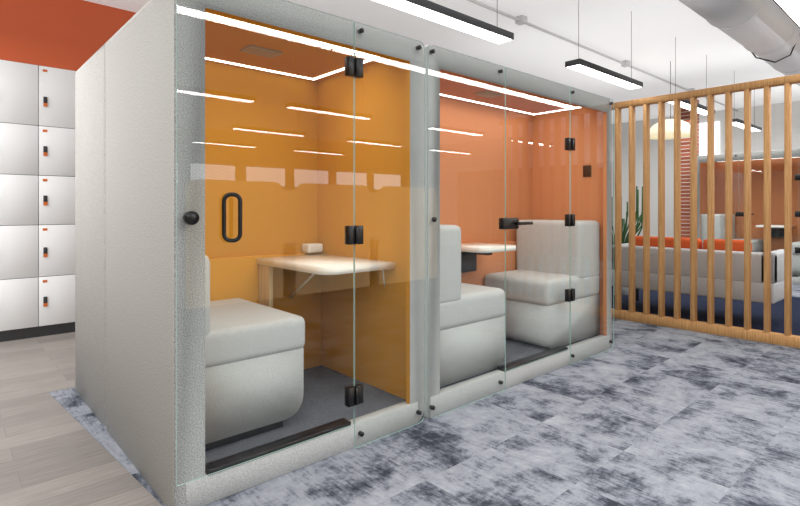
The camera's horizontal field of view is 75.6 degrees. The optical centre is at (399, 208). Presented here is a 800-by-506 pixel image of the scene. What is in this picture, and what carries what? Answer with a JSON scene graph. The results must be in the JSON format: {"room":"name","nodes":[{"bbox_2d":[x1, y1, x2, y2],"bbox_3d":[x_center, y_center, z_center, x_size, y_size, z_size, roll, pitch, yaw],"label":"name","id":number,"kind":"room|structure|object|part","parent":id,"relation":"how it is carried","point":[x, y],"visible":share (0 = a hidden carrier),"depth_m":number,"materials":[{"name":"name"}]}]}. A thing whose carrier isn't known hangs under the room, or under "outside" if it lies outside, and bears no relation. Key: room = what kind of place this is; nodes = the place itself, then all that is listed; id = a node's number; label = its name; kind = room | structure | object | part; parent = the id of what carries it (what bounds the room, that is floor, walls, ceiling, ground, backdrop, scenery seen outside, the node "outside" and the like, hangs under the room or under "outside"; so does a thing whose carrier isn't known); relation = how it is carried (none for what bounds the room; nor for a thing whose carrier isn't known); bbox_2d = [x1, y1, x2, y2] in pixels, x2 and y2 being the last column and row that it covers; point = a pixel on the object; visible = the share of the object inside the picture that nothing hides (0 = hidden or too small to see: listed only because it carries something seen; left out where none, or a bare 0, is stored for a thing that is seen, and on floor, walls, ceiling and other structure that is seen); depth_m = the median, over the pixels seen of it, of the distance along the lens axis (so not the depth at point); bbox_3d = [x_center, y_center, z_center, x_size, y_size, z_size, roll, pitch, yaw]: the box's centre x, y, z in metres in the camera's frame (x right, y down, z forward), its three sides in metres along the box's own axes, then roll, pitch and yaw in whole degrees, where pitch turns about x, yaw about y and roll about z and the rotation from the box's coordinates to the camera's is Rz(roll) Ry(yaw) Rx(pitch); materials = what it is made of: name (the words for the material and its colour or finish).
{"room":"open-plan office","nodes":[
{"label":"open-plan office","id":0,"kind":"room"},
{"bbox_2d":[0,0,135,70],"bbox_3d":[-7.243,-1.839,2.435,19.000,0.765,0.600,0,0,-42],"label":"bulkhead","id":1,"kind":"object","parent":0,"point":[61,34],"depth_m":5.35,"materials":[{"name":"orange paint"}]},
{"bbox_2d":[0,332,162,505],"bbox_3d":[0.532,1.334,3.515,32.000,0.050,32.000,0,0,-42],"label":"floor","id":2,"kind":"structure","parent":0,"point":[48,458],"depth_m":2.87,"materials":[{"name":"brown wood"}]},
{"bbox_2d":[0,60,75,341],"bbox_3d":[-6.227,-0.073,3.273,8.832,2.765,0.514,0,0,-42],"label":"lockers","id":3,"kind":"object","parent":2,"relation":"on","point":[37,102],"visible":0.39,"depth_m":5.23,"materials":[{"name":"grey"}]},
{"bbox_2d":[49,284,799,505],"bbox_3d":[10.320,1.306,2.993,18.150,0.006,18.125,0,0,-42],"label":"floor","id":4,"kind":"structure","parent":0,"point":[663,416],"depth_m":2.85,"materials":[{"name":"grey carpet"}]},
{"bbox_2d":[75,43,105,425],"bbox_3d":[-1.524,0.144,3.915,1.480,2.330,0.953,0,0,-42],"label":"pod","id":5,"kind":"object","parent":4,"relation":"on","point":[90,90],"visible":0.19,"depth_m":3.32,"materials":[{"name":"fabric"}]},
{"bbox_2d":[105,0,424,505],"bbox_3d":[-0.776,0.144,3.084,1.480,2.330,1.269,0,0,-42],"label":"pod","id":6,"kind":"object","parent":4,"relation":"on","point":[264,158],"visible":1,"depth_m":2.93,"materials":[{"name":"fabric"}]},
{"bbox_3d":[-0.885,0.041,2.188,0.058,0.058,0.030,0,0,-42],"label":"knob","id":7,"kind":"part","parent":6,"relation":"part of","materials":[{"name":"black metal"}]},
{"bbox_3d":[-0.746,0.041,2.293,0.078,0.224,0.054,0,0,-42],"label":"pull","id":8,"kind":"part","parent":6,"relation":"part of","materials":[{"name":"black metal"}]},
{"bbox_3d":[-1.063,0.686,2.917,0.730,0.185,0.845,0,0,-42],"label":"sofa seat","id":9,"kind":"part","parent":6,"relation":"part of","materials":[{"name":"fabric"}]},
{"bbox_2d":[240,45,282,57],"bbox_3d":[-0.850,-0.961,3.166,0.220,0.014,0.140,0,0,-42],"label":"vent","id":10,"kind":"object","parent":6,"relation":"attached to","point":[259,50],"depth_m":3.14,"materials":[{"name":"orange metal"}]},
{"bbox_3d":[-0.594,0.079,2.475,0.926,2.175,0.007,0,0,-42],"label":"door","id":11,"kind":"part","parent":6,"relation":"part of","materials":[{"name":"clear glass"}]},
{"bbox_2d":[302,243,322,252],"bbox_3d":[-0.654,0.296,3.853,0.130,0.065,0.100,0,0,-42],"label":"socket","id":12,"kind":"object","parent":6,"relation":"attached to","point":[306,247],"depth_m":3.82,"materials":[{"name":"white plastic"}]},
{"bbox_2d":[422,45,613,417],"bbox_3d":[0.791,0.144,4.301,2.465,2.330,0.998,0,0,-42],"label":"pod","id":13,"kind":"object","parent":4,"relation":"on","point":[518,164],"visible":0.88,"depth_m":4.55,"materials":[{"name":"fabric"}]},
{"bbox_3d":[0.242,0.709,3.823,0.910,0.220,0.685,0,0,-42],"label":"sofa seat","id":14,"kind":"part","parent":13,"relation":"part of","materials":[{"name":"fabric"}]},
{"bbox_2d":[474,90,502,97],"bbox_3d":[0.745,-0.961,4.352,0.220,0.014,0.140,0,0,-42],"label":"vent","id":15,"kind":"object","parent":13,"relation":"attached to","point":[484,93],"depth_m":4.33,"materials":[{"name":"orange metal"}]},
{"bbox_3d":[0.916,0.109,3.754,0.160,0.022,0.017,0,0,-42],"label":"lever","id":16,"kind":"part","parent":13,"relation":"part of","materials":[{"name":"black metal"}]},
{"bbox_3d":[1.081,0.079,3.983,0.881,2.175,0.007,0,0,-42],"label":"door","id":17,"kind":"part","parent":13,"relation":"part of","materials":[{"name":"clear glass"}]},
{"bbox_3d":[1.324,0.709,4.796,0.910,0.220,0.685,0,0,-42],"label":"sofa seat","id":18,"kind":"part","parent":13,"relation":"part of","materials":[{"name":"fabric"}]},
{"bbox_2d":[612,74,799,347],"bbox_3d":[3.414,0.029,5.200,0.090,2.560,3.248,0,0,-42],"label":"slatted screen","id":19,"kind":"object","parent":4,"relation":"on","point":[766,336],"visible":0.74,"depth_m":5.47,"materials":[{"name":"brown wood"}]},
{"bbox_2d":[614,288,799,335],"bbox_3d":[4.534,1.300,6.580,3.150,0.006,4.000,0,0,-42],"label":"rug","id":20,"kind":"object","parent":4,"relation":"on","point":[757,309],"visible":0.22,"depth_m":6.55,"materials":[{"name":"blue carpet"}]},
{"bbox_2d":[612,186,642,294],"bbox_3d":[3.336,0.484,7.875,0.679,1.649,0.675,0,0,-42],"label":"plant","id":21,"kind":"object","parent":20,"relation":"on","point":[625,291],"visible":0.2,"depth_m":7.70,"materials":[{"name":"green plant"}]},
{"bbox_2d":[612,236,783,307],"bbox_3d":[3.627,0.834,6.362,0.850,0.950,1.810,0,0,-42],"label":"lounge sofa","id":22,"kind":"object","parent":20,"relation":"on","point":[777,256],"visible":0.53,"depth_m":5.91,"materials":[{"name":"grey fabric"}]},
{"bbox_3d":[3.068,0.644,6.982,0.850,0.330,0.140,0,0,-42],"label":"arm","id":23,"kind":"part","parent":22,"relation":"part of"},
{"bbox_3d":[3.333,1.154,7.248,0.030,0.310,0.030,0,0,-42],"label":"leg","id":24,"kind":"part","parent":22,"relation":"part of","materials":[{"name":"black metal"}]},
{"bbox_2d":[635,236,657,246],"bbox_3d":[3.188,0.519,6.580,0.150,0.320,0.480,0,0,-42],"label":"cushion","id":25,"kind":"object","parent":22,"relation":"on","point":[638,239],"depth_m":6.57,"materials":[{"name":"orange fabric"}]},
{"bbox_2d":[665,237,701,248],"bbox_3d":[3.426,0.519,6.316,0.150,0.320,0.480,0,0,-42],"label":"cushion","id":26,"kind":"object","parent":22,"relation":"on","point":[669,241],"depth_m":6.22,"materials":[{"name":"orange fabric"}]},
{"bbox_3d":[3.370,0.644,6.131,0.160,0.330,1.810,0,0,-42],"label":"backrest","id":27,"kind":"part","parent":22,"relation":"part of","materials":[{"name":"grey fabric"}]},
{"bbox_2d":[703,239,751,251],"bbox_3d":[3.764,0.519,5.940,0.150,0.320,0.480,0,0,-42],"label":"cushion","id":28,"kind":"object","parent":22,"relation":"on","point":[719,244],"depth_m":5.90,"materials":[{"name":"orange fabric"}]},
{"bbox_3d":[4.185,0.644,5.741,0.850,0.330,0.140,0,0,-42],"label":"arm","id":29,"kind":"part","parent":22,"relation":"part of"},
{"bbox_2d":[697,149,799,283],"bbox_3d":[6.947,0.144,9.543,1.278,2.330,2.465,0,0,-42],"label":"pod","id":30,"kind":"object","parent":4,"relation":"on","point":[777,156],"visible":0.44,"depth_m":10.02,"materials":[{"name":"fabric"}]},
{"bbox_3d":[6.469,0.709,10.091,0.965,0.220,0.910,0,0,-42],"label":"sofa seat","id":31,"kind":"part","parent":30,"relation":"part of","materials":[{"name":"fabric"}]},
{"bbox_3d":[7.442,0.709,9.010,0.965,0.220,0.910,0,0,-42],"label":"sofa seat","id":32,"kind":"part","parent":30,"relation":"part of","materials":[{"name":"fabric"}]},
{"bbox_2d":[84,0,799,123],"bbox_3d":[0.532,-2.271,3.515,32.000,0.100,32.000,0,0,-42],"label":"ceiling","id":33,"kind":"structure","parent":0,"point":[604,25],"depth_m":6.91,"materials":[{"name":"white paint"}]},
{"bbox_2d":[372,0,513,43],"bbox_3d":[0.355,-1.794,3.786,1.400,0.854,0.160,0,0,-42],"label":"pendant light","id":34,"kind":"object","parent":33,"relation":"hanging from","point":[426,9],"visible":1,"depth_m":3.76,"materials":[{"name":"grey plastic"}]},
{"bbox_2d":[515,15,526,25],"bbox_3d":[1.405,-2.181,5.983,0.100,0.080,0.100,0,0,-42],"label":"junction box","id":35,"kind":"object","parent":33,"relation":"attached to","point":[523,19],"visible":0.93,"depth_m":5.95,"materials":[{"name":"white"}]},
{"bbox_2d":[467,0,737,110],"bbox_3d":[2.296,-2.171,6.786,17.000,0.034,0.036,0,0,-42],"label":"conduit","id":36,"kind":"object","parent":33,"relation":"attached to","point":[473,1],"depth_m":6.69,"materials":[{"name":"white metal"}]},
{"bbox_2d":[565,0,642,88],"bbox_3d":[2.176,-1.794,5.425,1.400,0.854,0.160,0,0,-42],"label":"pendant light","id":37,"kind":"object","parent":33,"relation":"hanging from","point":[580,65],"visible":1,"depth_m":5.29,"materials":[{"name":"grey"}]},
{"bbox_2d":[567,64,640,88],"bbox_3d":[2.176,-1.371,5.425,1.376,0.008,0.132,0,0,-42],"label":"diffuser","id":38,"kind":"object","parent":37,"relation":"attached to","point":[588,69],"depth_m":5.34,"materials":[{"name":"white plastic"}]},
{"bbox_2d":[621,60,630,67],"bbox_3d":[3.411,-2.181,7.789,0.100,0.080,0.100,0,0,-42],"label":"junction box","id":39,"kind":"object","parent":33,"relation":"attached to","point":[628,63],"visible":0.93,"depth_m":7.76,"materials":[{"name":"white plastic"}]},
{"bbox_2d":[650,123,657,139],"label":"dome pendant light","id":40,"kind":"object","parent":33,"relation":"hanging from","point":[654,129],"depth_m":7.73,"materials":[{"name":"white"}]},
{"bbox_2d":[665,104,673,139],"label":"dome pendant light","id":41,"kind":"object","parent":33,"relation":"hanging from","point":[669,129],"depth_m":7.58,"materials":[{"name":"white"}]},
{"bbox_3d":[4.084,-1.212,7.789,0.660,0.266,0.660,0,0,-42],"label":"lamp shade","id":42,"kind":"part","parent":41,"relation":"part of","materials":[{"name":"white"}]},
{"bbox_2d":[670,61,670,93],"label":"dome pendant light","id":43,"kind":"object","parent":33,"relation":"hanging from","point":[670,61],"depth_m":7.79,"materials":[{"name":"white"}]},
{"bbox_3d":[4.084,-1.783,7.789,0.007,0.876,0.008,0,0,-42],"label":"cord","id":44,"kind":"part","parent":43,"relation":"part of","materials":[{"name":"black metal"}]},
{"bbox_2d":[675,37,675,92],"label":"pendant light","id":45,"kind":"object","parent":33,"relation":"hanging from","point":[675,37],"depth_m":6.68,"materials":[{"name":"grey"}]},
{"bbox_2d":[681,99,689,109],"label":"pendant light","id":46,"kind":"object","parent":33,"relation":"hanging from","point":[685,104],"depth_m":6.80,"materials":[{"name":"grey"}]},
{"bbox_2d":[667,101,706,114],"bbox_3d":[3.996,-1.371,7.065,1.376,0.008,0.132,0,0,-42],"label":"diffuser","id":47,"kind":"object","parent":46,"relation":"attached to","point":[702,110],"depth_m":7.04,"materials":[{"name":"white plastic"}]},
{"bbox_2d":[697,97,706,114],"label":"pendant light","id":48,"kind":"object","parent":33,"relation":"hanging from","point":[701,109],"depth_m":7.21,"materials":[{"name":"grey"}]},
{"bbox_2d":[706,54,706,87],"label":"pendant light","id":49,"kind":"object","parent":33,"relation":"hanging from","point":[706,54],"depth_m":7.45,"materials":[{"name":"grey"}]},
{"bbox_2d":[707,0,764,28],"bbox_3d":[3.126,-1.951,4.841,0.030,0.516,0.516,0,0,-42],"label":"ring","id":50,"kind":"object","parent":33,"relation":"attached to","point":[763,1],"visible":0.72,"depth_m":4.77,"materials":[{"name":"grey metal"}]},
{"bbox_2d":[732,118,743,128],"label":"pendant light","id":51,"kind":"object","parent":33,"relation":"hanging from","point":[737,122],"depth_m":8.32,"materials":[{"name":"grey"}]},
{"bbox_2d":[732,122,759,131],"bbox_3d":[5.817,-1.371,8.704,1.376,0.008,0.132,0,0,-42],"label":"diffuser","id":52,"kind":"object","parent":51,"relation":"attached to","point":[754,128],"depth_m":8.73,"materials":[{"name":"white plastic"}]},
{"bbox_2d":[679,0,799,84],"bbox_3d":[7.127,-1.951,8.444,13.600,0.500,0.500,0,0,-42],"label":"duct","id":53,"kind":"object","parent":33,"relation":"hanging from","point":[771,28],"depth_m":5.03,"materials":[{"name":"silver metal"}]},
{"bbox_2d":[751,35,799,62],"bbox_3d":[4.251,-1.929,5.922,0.365,0.550,0.715,0,0,-42],"label":"cable","id":54,"kind":"object","parent":53,"relation":"attached to","point":[754,55],"depth_m":5.87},
{"bbox_2d":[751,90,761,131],"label":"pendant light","id":55,"kind":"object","parent":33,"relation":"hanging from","point":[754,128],"depth_m":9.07,"materials":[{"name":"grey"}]},
{"bbox_2d":[743,24,796,53],"bbox_3d":[4.017,-1.951,5.644,0.030,0.516,0.516,0,0,-42],"label":"ring","id":56,"kind":"object","parent":33,"relation":"attached to","point":[795,24],"visible":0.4,"depth_m":5.55,"materials":[{"name":"grey metal"}]},
{"bbox_2d":[773,0,799,27],"bbox_3d":[2.914,-1.794,3.708,1.400,0.854,0.160,0,0,-42],"label":"pendant light","id":57,"kind":"object","parent":33,"relation":"hanging from","point":[791,8],"visible":1,"depth_m":3.53,"materials":[{"name":"grey plastic"}]},
{"bbox_2d":[681,99,698,237],"bbox_3d":[5.888,-0.456,10.605,0.450,3.530,0.330,0,0,-42],"label":"brick pier","id":58,"kind":"object","parent":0,"point":[685,114],"visible":0.14,"depth_m":10.41,"materials":[{"name":"red brick"}]},
{"bbox_2d":[612,101,799,237],"bbox_3d":[8.409,-0.456,10.607,0.200,3.530,32.000,0,0,-42],"label":"wall","id":59,"kind":"structure","parent":0,"point":[777,110],"depth_m":12.55,"materials":[{"name":"white paint"}]},
{"bbox_2d":[699,122,719,155],"bbox_3d":[6.989,-1.521,12.020,0.040,0.900,0.800,0,0,-42],"label":"wall window","id":60,"kind":"structure","parent":59,"relation":"in","point":[703,126],"depth_m":11.90,"materials":[{"name":"white glass"}]}
]}

